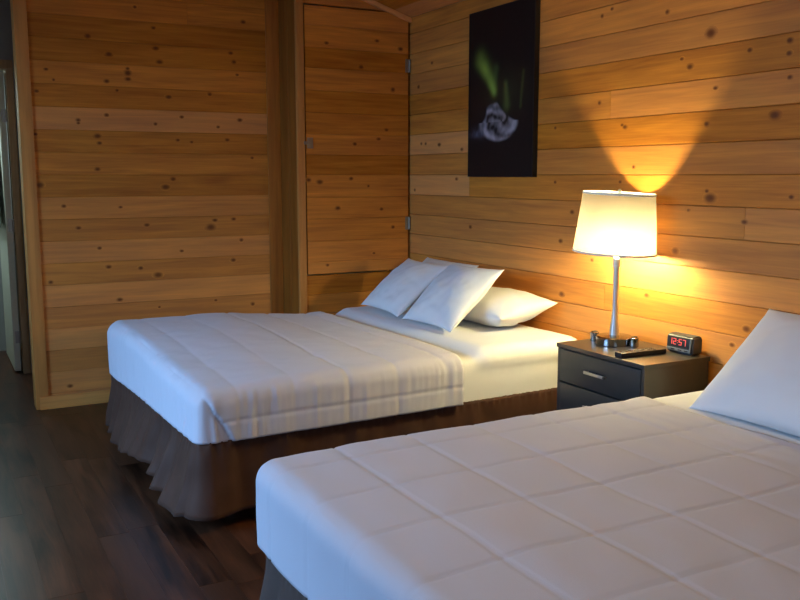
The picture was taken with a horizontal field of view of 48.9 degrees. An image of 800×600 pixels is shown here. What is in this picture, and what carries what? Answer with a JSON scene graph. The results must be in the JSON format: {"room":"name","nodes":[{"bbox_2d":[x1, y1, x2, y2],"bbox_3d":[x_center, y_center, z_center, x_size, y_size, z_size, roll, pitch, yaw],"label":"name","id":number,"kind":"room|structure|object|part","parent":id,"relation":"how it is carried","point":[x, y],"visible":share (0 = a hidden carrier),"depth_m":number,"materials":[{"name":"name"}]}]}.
{"room":"hotel room","nodes":[
{"label":"hotel room","id":0,"kind":"room"},
{"bbox_2d":[0,70,20,350],"bbox_3d":[-3.379,-0.893,6.696,2.400,2.800,1.000,-4,9,-28],"label":"wall","id":1,"kind":"structure","parent":0,"point":[2,320],"depth_m":7.33,"materials":[{"name":"grey paint"}]},
{"bbox_2d":[0,0,31,372],"bbox_3d":[-3.265,-1.012,6.110,1.330,3.200,0.100,-4,9,-28],"label":"wall","id":2,"kind":"structure","parent":0,"point":[6,44],"depth_m":6.21,"materials":[{"name":"grey paint"}]},
{"bbox_2d":[0,72,20,370],"bbox_3d":[-3.031,-0.590,6.712,0.093,2.165,0.795,-4,9,-29],"label":"door","id":3,"kind":"structure","parent":2,"relation":"in","point":[13,335],"depth_m":6.46,"materials":[{"name":"green paint"}]},
{"bbox_2d":[0,59,30,373],"bbox_3d":[-3.166,-0.554,6.229,0.895,2.260,0.140,-4,9,-28],"label":"trim","id":4,"kind":"structure","parent":2,"relation":"attached to","point":[6,65],"depth_m":6.37,"materials":[{"name":"brown wood"}]},
{"bbox_2d":[0,349,265,599],"bbox_3d":[-1.202,1.006,3.273,5.390,0.001,10.000,-4,9,-28],"label":"floor","id":5,"kind":"structure","parent":0,"point":[81,518],"depth_m":3.69,"materials":[{"name":"laminate"}]},
{"bbox_2d":[106,302,576,520],"bbox_3d":[-0.371,0.481,4.750,2.201,0.624,1.709,-5,9,-30],"label":"bed","id":6,"kind":"object","parent":5,"relation":"on","point":[510,371],"visible":0.4,"depth_m":4.24,"materials":[{"name":"white fabric"}]},
{"bbox_2d":[107,311,463,444],"bbox_3d":[-0.673,0.303,4.550,1.303,0.298,1.634,-5,9,-30],"label":"comforter","id":7,"kind":"object","parent":6,"relation":"on","point":[215,378],"visible":1,"depth_m":4.04,"materials":[{"name":"white fabric"}]},
{"bbox_2d":[361,258,447,316],"bbox_3d":[0.020,-0.086,5.383,0.338,0.282,0.550,-4,9,-25],"label":"pillow","id":8,"kind":"object","parent":6,"relation":"on","point":[405,284],"visible":0.91,"depth_m":5.25,"materials":[{"name":"white fabric"}]},
{"bbox_2d":[415,257,478,301],"bbox_3d":[0.213,-0.116,5.666,0.280,0.264,0.640,-4,9,-28],"label":"pillow","id":9,"kind":"object","parent":6,"relation":"on","point":[427,260],"visible":0.09,"depth_m":5.65,"materials":[{"name":"white fabric"}]},
{"bbox_2d":[402,263,503,331],"bbox_3d":[0.286,-0.026,4.922,0.335,0.326,0.576,-4,9,-26],"label":"pillow","id":10,"kind":"object","parent":6,"relation":"on","point":[457,289],"visible":1,"depth_m":4.79,"materials":[{"name":"white fabric"}]},
{"bbox_3d":[-0.319,0.292,4.763,2.068,0.254,1.601,-5,9,-30],"label":"mattress","id":11,"kind":"part","parent":6,"relation":"part of","materials":[{"name":"white fabric"}]},
{"bbox_2d":[464,287,556,326],"bbox_3d":[0.540,0.037,4.960,0.375,0.209,0.661,-4,9,-27],"label":"pillow","id":12,"kind":"object","parent":6,"relation":"on","point":[500,307],"visible":0.77,"depth_m":4.74,"materials":[{"name":"white fabric"}]},
{"bbox_2d":[259,390,799,599],"bbox_3d":[0.859,0.804,2.466,2.276,0.624,1.680,-4,9,-28],"label":"bed","id":13,"kind":"object","parent":5,"relation":"on","point":[275,586],"visible":0.06,"depth_m":2.84,"materials":[{"name":"white fabric"}]},
{"bbox_2d":[256,396,799,599],"bbox_3d":[0.602,0.642,2.318,1.535,0.276,1.633,-4,9,-28],"label":"comforter","id":14,"kind":"object","parent":13,"relation":"on","point":[638,498],"visible":1,"depth_m":2.26,"materials":[{"name":"white fabric"}]},
{"bbox_3d":[0.905,0.616,2.478,2.158,0.254,1.601,-4,9,-28],"label":"mattress","id":15,"kind":"part","parent":13,"relation":"part of","materials":[{"name":"white fabric"}]},
{"bbox_2d":[689,309,799,436],"bbox_3d":[1.369,0.250,2.923,0.381,0.353,0.727,-4,9,-25],"label":"pillow","id":16,"kind":"object","parent":13,"relation":"on","point":[759,384],"visible":1,"depth_m":2.98,"materials":[{"name":"white fabric"}]},
{"bbox_2d":[557,339,709,409],"bbox_3d":[1.044,0.556,4.062,0.402,0.668,0.584,-4,9,-28],"label":"nightstand","id":17,"kind":"object","parent":5,"relation":"on","point":[590,373],"visible":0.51,"depth_m":3.87,"materials":[{"name":"grey laminate"}]},
{"bbox_3d":[0.897,0.520,3.978,0.025,0.200,0.534,-4,9,-28],"label":"drawer","id":18,"kind":"part","parent":17,"relation":"part of","materials":[{"name":"grey laminate"}]},
{"bbox_3d":[0.873,0.336,3.950,0.023,0.014,0.130,-4,9,-28],"label":"handle","id":19,"kind":"part","parent":17,"relation":"part of","materials":[{"name":"silver metal"}]},
{"bbox_3d":[0.897,0.338,3.952,0.025,0.152,0.534,-4,9,-28],"label":"drawer","id":20,"kind":"part","parent":17,"relation":"part of","materials":[{"name":"grey laminate"}]},
{"bbox_2d":[572,189,656,347],"bbox_3d":[1.006,-0.159,4.143,0.388,0.723,0.388,-4,9,-28],"label":"table lamp","id":21,"kind":"object","parent":17,"relation":"on","point":[619,224],"visible":1,"depth_m":3.97,"materials":[{"name":"white fabric"}]},
{"bbox_2d":[590,330,598,341],"bbox_3d":[0.931,0.172,4.213,0.042,0.049,0.042,-4,9,-28],"label":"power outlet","id":22,"kind":"object","parent":21,"relation":"attached to","point":[593,334],"depth_m":4.20,"materials":[{"name":"plastic"}]},
{"bbox_3d":[1.006,-0.359,4.114,0.384,0.292,0.384,-4,9,-28],"label":"lamp shade","id":23,"kind":"part","parent":21,"relation":"part of","materials":[{"name":"fabric"}]},
{"bbox_2d":[613,257,620,267],"bbox_3d":[1.006,-0.173,4.087,0.034,0.050,0.034,-4,9,-28],"label":"bulb socket","id":24,"kind":"object","parent":21,"relation":"attached to","point":[616,261],"depth_m":4.07,"materials":[{"name":"silver metal"}]},
{"bbox_2d":[629,336,638,347],"bbox_3d":[1.081,0.193,4.063,0.042,0.049,0.042,-4,9,-28],"label":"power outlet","id":25,"kind":"object","parent":21,"relation":"attached to","point":[633,340],"depth_m":4.05,"materials":[{"name":"metal"}]},
{"bbox_2d":[615,347,665,357],"bbox_3d":[1.062,0.231,3.885,0.250,0.024,0.048,-4,9,-25],"label":"remote control","id":26,"kind":"object","parent":17,"relation":"on","point":[657,350],"visible":1,"depth_m":3.86,"materials":[{"name":"black plastic"}]},
{"bbox_2d":[667,332,701,354],"bbox_3d":[1.268,0.194,3.938,0.074,0.084,0.150,-5,9,-30],"label":"alarm clock","id":27,"kind":"object","parent":17,"relation":"on","point":[683,343],"visible":1,"depth_m":3.90,"materials":[{"name":"grey plastic"}]},
{"bbox_2d":[26,0,387,395],"bbox_3d":[-1.210,-1.040,5.923,2.478,3.308,0.131,-4,9,-28],"label":"wall","id":28,"kind":"structure","parent":0,"point":[150,116],"depth_m":5.65,"materials":[{"name":"brown wood"}]},
{"bbox_2d":[10,0,48,409],"bbox_3d":[-2.274,-0.946,5.357,0.074,3.280,0.149,-4,9,-28],"label":"trim","id":29,"kind":"structure","parent":28,"relation":"attached to","point":[18,7],"depth_m":5.34,"materials":[{"name":"brown wood"}]},
{"bbox_2d":[40,390,109,409],"bbox_3d":[-1.573,0.598,5.861,1.532,0.082,0.014,-4,9,-28],"label":"baseboard","id":30,"kind":"structure","parent":28,"relation":"attached to","point":[94,397],"depth_m":5.59,"materials":[{"name":"brown wood"}]},
{"bbox_2d":[264,0,283,313],"bbox_3d":[-0.862,-0.798,6.062,0.090,2.790,0.015,-4,9,-28],"label":"trim","id":31,"kind":"structure","parent":28,"relation":"attached to","point":[271,6],"depth_m":6.03,"materials":[{"name":"brown wood"}]},
{"bbox_2d":[278,0,298,313],"bbox_3d":[-0.742,-0.780,5.940,0.003,2.787,0.321,-4,9,-28],"label":"door frame","id":32,"kind":"structure","parent":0,"point":[285,7],"depth_m":5.92,"materials":[{"name":"brown wood"}]},
{"bbox_2d":[303,0,382,10],"bbox_3d":[-0.320,-2.042,5.807,0.695,0.220,0.006,-4,9,-28],"label":"wall","id":33,"kind":"structure","parent":0,"point":[360,4],"depth_m":5.80,"materials":[{"name":"brown wood"}]},
{"bbox_2d":[362,0,411,22],"bbox_3d":[-0.290,-2.014,5.810,0.828,0.293,0.023,-4,9,-28],"label":"trim","id":34,"kind":"structure","parent":33,"relation":"attached to","point":[387,9],"depth_m":5.93,"materials":[{"name":"brown wood"}]},
{"bbox_2d":[307,271,391,314],"bbox_3d":[-0.279,0.202,6.147,0.790,0.786,0.006,-4,9,-28],"label":"wall","id":35,"kind":"structure","parent":0,"point":[333,293],"depth_m":6.04,"materials":[{"name":"brown wood"}]},
{"bbox_2d":[294,0,307,313],"bbox_3d":[-0.651,-0.751,5.814,0.052,2.765,0.028,-4,9,-28],"label":"trim","id":36,"kind":"structure","parent":35,"relation":"attached to","point":[298,4],"depth_m":5.77,"materials":[{"name":"brown wood"}]},
{"bbox_2d":[303,4,410,274],"bbox_3d":[-0.283,-1.061,5.965,0.798,1.749,0.040,-4,9,-28],"label":"door","id":37,"kind":"structure","parent":35,"relation":"in","point":[357,65],"depth_m":5.95,"materials":[{"name":"brown wood"}]},
{"bbox_2d":[348,0,462,16],"bbox_3d":[-0.003,-1.977,3.385,2.600,0.829,9.600,-4,9,-28],"label":"ceiling","id":38,"kind":"structure","parent":0,"point":[411,8],"depth_m":5.79,"materials":[{"name":"brown wood"}]},
{"bbox_2d":[388,0,799,385],"bbox_3d":[1.144,-0.403,4.227,0.007,2.522,9.600,-4,9,-28],"label":"wall","id":39,"kind":"structure","parent":0,"point":[694,105],"depth_m":4.18,"materials":[{"name":"brown wood"}]},
{"bbox_2d":[468,0,540,176],"bbox_3d":[0.590,-1.207,5.115,0.034,0.975,0.664,-4,9,-28],"label":"picture","id":40,"kind":"object","parent":39,"relation":"attached to","point":[504,39],"visible":1,"depth_m":5.06,"materials":[{"name":"black fabric"}]}
]}

